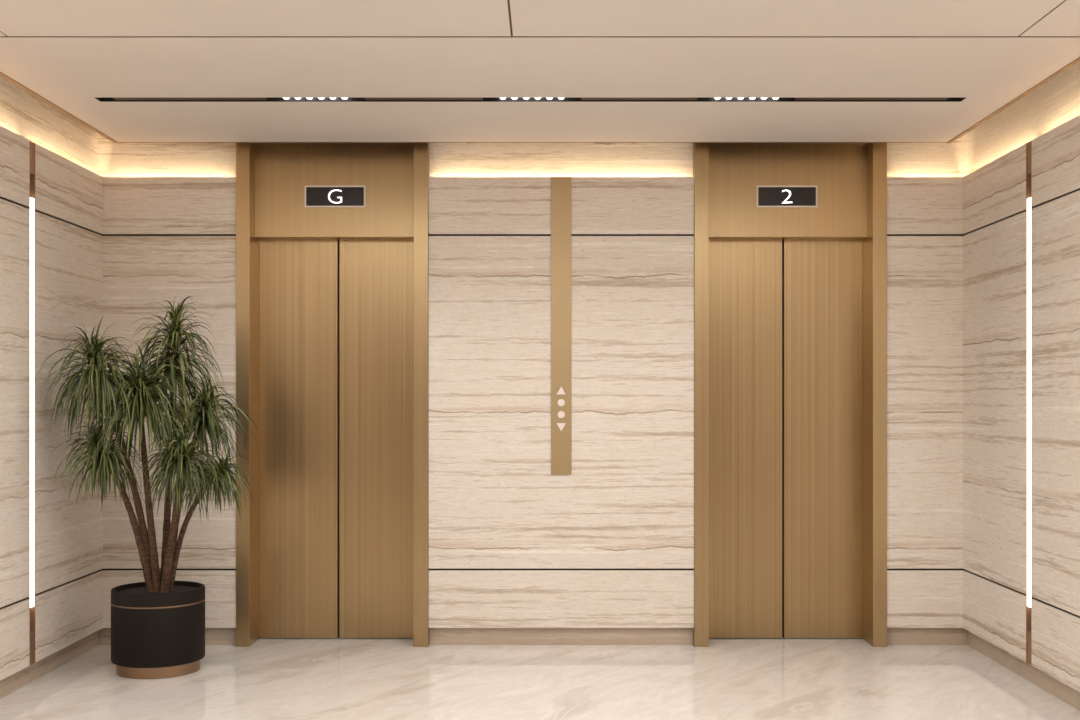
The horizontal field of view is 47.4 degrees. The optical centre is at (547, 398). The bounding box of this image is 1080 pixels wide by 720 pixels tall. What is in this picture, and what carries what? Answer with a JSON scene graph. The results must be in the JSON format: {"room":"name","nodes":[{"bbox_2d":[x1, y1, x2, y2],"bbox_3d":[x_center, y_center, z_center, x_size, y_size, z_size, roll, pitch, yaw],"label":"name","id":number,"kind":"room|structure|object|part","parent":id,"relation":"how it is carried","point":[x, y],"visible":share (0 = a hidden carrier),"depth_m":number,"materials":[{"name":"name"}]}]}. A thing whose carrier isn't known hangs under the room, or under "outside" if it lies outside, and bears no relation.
{"room":"elevator lobby","nodes":[
{"label":"elevator lobby","id":0,"kind":"room"},
{"bbox_2d":[0,76,102,680],"bbox_3d":[-2.863,-0.181,2.277,0.300,3.154,10.555,0,0,0],"label":"wall","id":1,"kind":"structure","parent":0,"point":[68,185],"depth_m":6.63,"materials":[{"name":"stone"}]},
{"bbox_3d":[-2.719,-1.180,4.819,0.011,0.348,3.237,0,0,0],"label":"stone panel","id":2,"kind":"part","parent":1,"relation":"part of","materials":[{"name":"stone"}]},
{"bbox_3d":[-2.719,0.020,4.819,0.011,2.028,3.237,0,0,0],"label":"stone panel","id":3,"kind":"part","parent":1,"relation":"part of","materials":[{"name":"stone"}]},
{"bbox_3d":[-2.719,1.221,4.819,0.011,0.350,3.237,0,0,0],"label":"stone panel","id":4,"kind":"part","parent":1,"relation":"part of","materials":[{"name":"stone"}]},
{"bbox_2d":[27,141,34,664],"bbox_3d":[-2.739,0.021,6.475,0.049,2.750,0.074,0,0,0],"label":"light bar","id":5,"kind":"object","parent":1,"relation":"attached to","point":[31,597],"visible":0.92,"depth_m":6.48,"materials":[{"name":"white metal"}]},
{"bbox_2d":[30,197,33,607],"bbox_3d":[-2.728,0.018,6.475,0.023,2.155,0.058,0,0,0],"label":"diffuser","id":6,"kind":"object","parent":5,"relation":"attached to","point":[31,198],"depth_m":6.48,"materials":[{"name":"white"}]},
{"bbox_2d":[0,631,97,698],"bbox_3d":[-2.885,1.451,2.272,0.255,0.118,10.545,0,0,0],"label":"baseboard","id":7,"kind":"structure","parent":1,"relation":"attached to","point":[21,678],"depth_m":6.76,"materials":[{"name":"stone"}]},
{"bbox_3d":[-2.719,-1.180,7.006,0.011,0.348,0.987,0,0,0],"label":"stone panel","id":8,"kind":"part","parent":1,"relation":"part of","materials":[{"name":"stone"}]},
{"bbox_3d":[-2.719,0.020,7.006,0.011,2.028,0.987,0,0,0],"label":"stone panel","id":9,"kind":"part","parent":1,"relation":"part of","materials":[{"name":"stone"}]},
{"bbox_3d":[-2.719,1.221,7.006,0.011,0.350,0.987,0,0,0],"label":"stone panel","id":10,"kind":"part","parent":1,"relation":"part of","materials":[{"name":"stone"}]},
{"bbox_2d":[111,581,204,667],"bbox_3d":[-2.169,1.247,6.850,0.504,0.400,0.504,0,0,0],"label":"pot","id":11,"kind":"object","parent":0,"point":[154,625],"depth_m":6.65,"materials":[{"name":"black ceramic"}]},
{"bbox_2d":[97,132,968,627],"bbox_3d":[-0.091,-0.181,7.670,5.353,3.154,0.340,0,0,0],"label":"wall","id":12,"kind":"structure","parent":0,"point":[513,543],"depth_m":7.50,"materials":[{"name":"stone"}]},
{"bbox_2d":[98,628,235,644],"bbox_3d":[-2.340,1.451,7.673,0.877,0.118,0.255,0,0,0],"label":"baseboard","id":13,"kind":"structure","parent":12,"relation":"attached to","point":[213,636],"depth_m":7.55,"materials":[{"name":"stone"}]},
{"bbox_3d":[-2.313,1.221,7.505,0.823,0.350,0.011,0,0,0],"label":"stone panel","id":14,"kind":"part","parent":12,"relation":"part of","materials":[{"name":"stone"}]},
{"bbox_3d":[-2.313,-1.180,7.505,0.823,0.348,0.011,0,0,0],"label":"stone panel","id":15,"kind":"part","parent":12,"relation":"part of","materials":[{"name":"stone"}]},
{"bbox_3d":[-2.313,0.020,7.505,0.823,2.028,0.011,0,0,0],"label":"stone panel","id":16,"kind":"part","parent":12,"relation":"part of","materials":[{"name":"stone"}]},
{"bbox_2d":[236,143,428,646],"bbox_3d":[-1.315,-0.039,7.644,1.169,3.098,0.309,0,0,0],"label":"elevator","id":17,"kind":"object","parent":12,"relation":"attached to","point":[332,238],"visible":0.91,"depth_m":7.74,"materials":[{"name":"brown metal"}]},
{"bbox_3d":[-1.571,0.241,7.759,0.493,2.530,0.040,0,0,0],"label":"door","id":18,"kind":"part","parent":17,"relation":"part of","materials":[{"name":"brown metal"}]},
{"bbox_3d":[-1.318,-1.296,7.705,0.999,0.584,0.169,0,0,0],"label":"header panel","id":19,"kind":"part","parent":17,"relation":"part of","materials":[{"name":"brown metal"}]},
{"bbox_3d":[-1.066,0.241,7.759,0.493,2.530,0.040,0,0,0],"label":"door","id":20,"kind":"part","parent":17,"relation":"part of","materials":[{"name":"brown metal"}]},
{"bbox_2d":[551,177,570,474],"bbox_3d":[0.081,-0.446,7.495,0.124,1.814,0.009,0,0,0],"label":"panel","id":21,"kind":"object","parent":12,"relation":"attached to","point":[560,186],"visible":1,"depth_m":7.49,"materials":[{"name":"brown metal"}]},
{"bbox_2d":[429,628,692,644],"bbox_3d":[0.081,1.451,7.673,1.620,0.118,0.255,0,0,0],"label":"baseboard","id":22,"kind":"structure","parent":12,"relation":"attached to","point":[437,636],"depth_m":7.55,"materials":[{"name":"stone"}]},
{"bbox_3d":[0.081,-1.180,7.505,1.620,0.348,0.011,0,0,0],"label":"stone panel","id":23,"kind":"part","parent":12,"relation":"part of","materials":[{"name":"stone"}]},
{"bbox_3d":[0.081,0.020,7.505,1.620,2.028,0.011,0,0,0],"label":"stone panel","id":24,"kind":"part","parent":12,"relation":"part of","materials":[{"name":"stone"}]},
{"bbox_3d":[0.081,1.221,7.505,1.620,0.350,0.011,0,0,0],"label":"stone panel","id":25,"kind":"part","parent":12,"relation":"part of","materials":[{"name":"stone"}]},
{"bbox_2d":[693,143,886,646],"bbox_3d":[1.478,-0.039,7.644,1.172,3.098,0.309,0,0,0],"label":"elevator","id":26,"kind":"object","parent":12,"relation":"attached to","point":[790,239],"visible":0.88,"depth_m":7.74,"materials":[{"name":"brown metal"}]},
{"bbox_3d":[1.227,0.241,7.759,0.493,2.530,0.040,0,0,0],"label":"door","id":27,"kind":"part","parent":26,"relation":"part of","materials":[{"name":"brown metal"}]},
{"bbox_3d":[1.480,-1.296,7.705,0.999,0.584,0.169,0,0,0],"label":"header panel","id":28,"kind":"part","parent":26,"relation":"part of","materials":[{"name":"brown metal"}]},
{"bbox_3d":[1.732,0.241,7.759,0.493,2.530,0.040,0,0,0],"label":"door","id":29,"kind":"part","parent":26,"relation":"part of","materials":[{"name":"brown metal"}]},
{"bbox_3d":[2.303,-1.180,7.505,0.475,0.348,0.011,0,0,0],"label":"stone panel","id":30,"kind":"part","parent":12,"relation":"part of","materials":[{"name":"stone"}]},
{"bbox_3d":[2.303,0.020,7.505,0.475,2.028,0.011,0,0,0],"label":"stone panel","id":31,"kind":"part","parent":12,"relation":"part of","materials":[{"name":"stone"}]},
{"bbox_3d":[2.303,1.221,7.505,0.475,0.350,0.011,0,0,0],"label":"stone panel","id":32,"kind":"part","parent":12,"relation":"part of","materials":[{"name":"stone"}]},
{"bbox_2d":[887,628,967,644],"bbox_3d":[2.330,1.451,7.673,0.529,0.118,0.255,0,0,0],"label":"baseboard","id":33,"kind":"structure","parent":12,"relation":"attached to","point":[895,636],"depth_m":7.55,"materials":[{"name":"stone"}]},
{"bbox_2d":[0,0,1079,141],"bbox_3d":[-0.091,-1.598,2.180,4.963,0.120,10.360,0,0,0],"label":"ceiling","id":34,"kind":"structure","parent":0,"point":[70,53],"depth_m":5.69,"materials":[{"name":"paint"}]},
{"bbox_2d":[94,97,966,101],"bbox_3d":[-0.089,-1.588,6.319,4.453,0.100,0.089,0,0,0],"label":"recessed light","id":35,"kind":"object","parent":34,"relation":"in","point":[101,99],"visible":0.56,"depth_m":6.34,"materials":[{"name":"black metal"}]},
{"bbox_2d":[0,638,1079,719],"bbox_3d":[-0.091,1.560,2.500,5.843,0.100,11.000,0,0,0],"label":"floor","id":36,"kind":"structure","parent":0,"point":[270,678],"depth_m":6.53,"materials":[{"name":"beige stone"}]},
{"bbox_2d":[37,296,258,678],"bbox_3d":[-2.165,0.460,6.703,1.112,2.100,0.889,0,0,-6],"label":"dracaena","id":37,"kind":"object","parent":36,"relation":"on","point":[158,622],"visible":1,"depth_m":6.64,"materials":[{"name":"green plant"}]},
{"bbox_3d":[-2.284,0.463,6.685,0.069,1.265,0.427,0,0,30],"label":"stem","id":38,"kind":"part","parent":37,"relation":"part of","materials":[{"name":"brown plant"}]},
{"bbox_3d":[-2.295,0.680,6.710,0.063,0.829,0.363,0,0,38],"label":"stem","id":39,"kind":"part","parent":37,"relation":"part of","materials":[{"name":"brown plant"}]},
{"bbox_3d":[-2.188,0.535,6.723,0.058,1.108,0.251,0,0,13],"label":"stem","id":40,"kind":"part","parent":37,"relation":"part of","materials":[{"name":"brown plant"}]},
{"bbox_3d":[-2.121,0.373,6.880,0.113,1.450,0.050,0,0,0],"label":"stem","id":41,"kind":"part","parent":37,"relation":"part of","materials":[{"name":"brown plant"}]},
{"bbox_3d":[-2.037,0.704,6.701,0.059,0.766,0.311,0,0,-39],"label":"stem","id":42,"kind":"part","parent":37,"relation":"part of","materials":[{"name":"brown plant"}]},
{"bbox_3d":[-2.032,0.573,6.884,0.253,1.054,0.050,0,0,-2],"label":"stem","id":43,"kind":"part","parent":37,"relation":"part of","materials":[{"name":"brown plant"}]},
{"bbox_3d":[-1.974,0.751,6.842,0.313,0.688,0.036,0,0,4],"label":"stem","id":44,"kind":"part","parent":37,"relation":"part of","materials":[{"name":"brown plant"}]},
{"bbox_2d":[963,62,1079,691],"bbox_3d":[2.680,-0.181,2.277,0.300,3.154,10.555,0,0,0],"label":"wall","id":45,"kind":"structure","parent":0,"point":[994,187],"depth_m":6.60,"materials":[{"name":"stone"}]},
{"bbox_2d":[0,57,1079,142],"bbox_3d":[-0.091,-1.551,2.187,5.019,0.034,10.374,0,0,0],"label":"trim","id":46,"kind":"structure","parent":45,"relation":"attached to","point":[1077,60],"depth_m":7.16,"materials":[{"name":"brown"}]},
{"bbox_3d":[2.535,-1.180,7.006,0.011,0.348,0.987,0,0,0],"label":"stone panel","id":47,"kind":"part","parent":45,"relation":"part of","materials":[{"name":"stone"}]},
{"bbox_3d":[2.535,0.020,7.006,0.011,2.028,0.987,0,0,0],"label":"stone panel","id":48,"kind":"part","parent":45,"relation":"part of","materials":[{"name":"stone"}]},
{"bbox_3d":[2.535,1.221,7.006,0.011,0.350,0.987,0,0,0],"label":"stone panel","id":49,"kind":"part","parent":45,"relation":"part of","materials":[{"name":"stone"}]},
{"bbox_2d":[968,631,1079,710],"bbox_3d":[2.703,1.451,2.272,0.255,0.118,10.545,0,0,0],"label":"baseboard","id":50,"kind":"structure","parent":45,"relation":"attached to","point":[1060,690],"depth_m":6.61,"materials":[{"name":"stone"}]},
{"bbox_2d":[1026,140,1033,665],"bbox_3d":[2.555,0.021,6.475,0.049,2.750,0.074,0,0,0],"label":"light bar","id":51,"kind":"object","parent":45,"relation":"attached to","point":[1029,207],"visible":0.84,"depth_m":6.48,"materials":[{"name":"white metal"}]},
{"bbox_2d":[1027,197,1030,607],"bbox_3d":[2.545,0.018,6.475,0.023,2.155,0.058,0,0,0],"label":"diffuser","id":52,"kind":"object","parent":51,"relation":"attached to","point":[1028,198],"depth_m":6.48,"materials":[{"name":"white plastic"}]},
{"bbox_3d":[2.535,-1.180,4.819,0.011,0.348,3.237,0,0,0],"label":"stone panel","id":53,"kind":"part","parent":45,"relation":"part of","materials":[{"name":"stone"}]},
{"bbox_3d":[2.535,0.020,4.819,0.011,2.028,3.237,0,0,0],"label":"stone panel","id":54,"kind":"part","parent":45,"relation":"part of","materials":[{"name":"stone"}]},
{"bbox_3d":[2.535,1.221,4.819,0.011,0.350,3.237,0,0,0],"label":"stone panel","id":55,"kind":"part","parent":45,"relation":"part of","materials":[{"name":"stone"}]}
]}

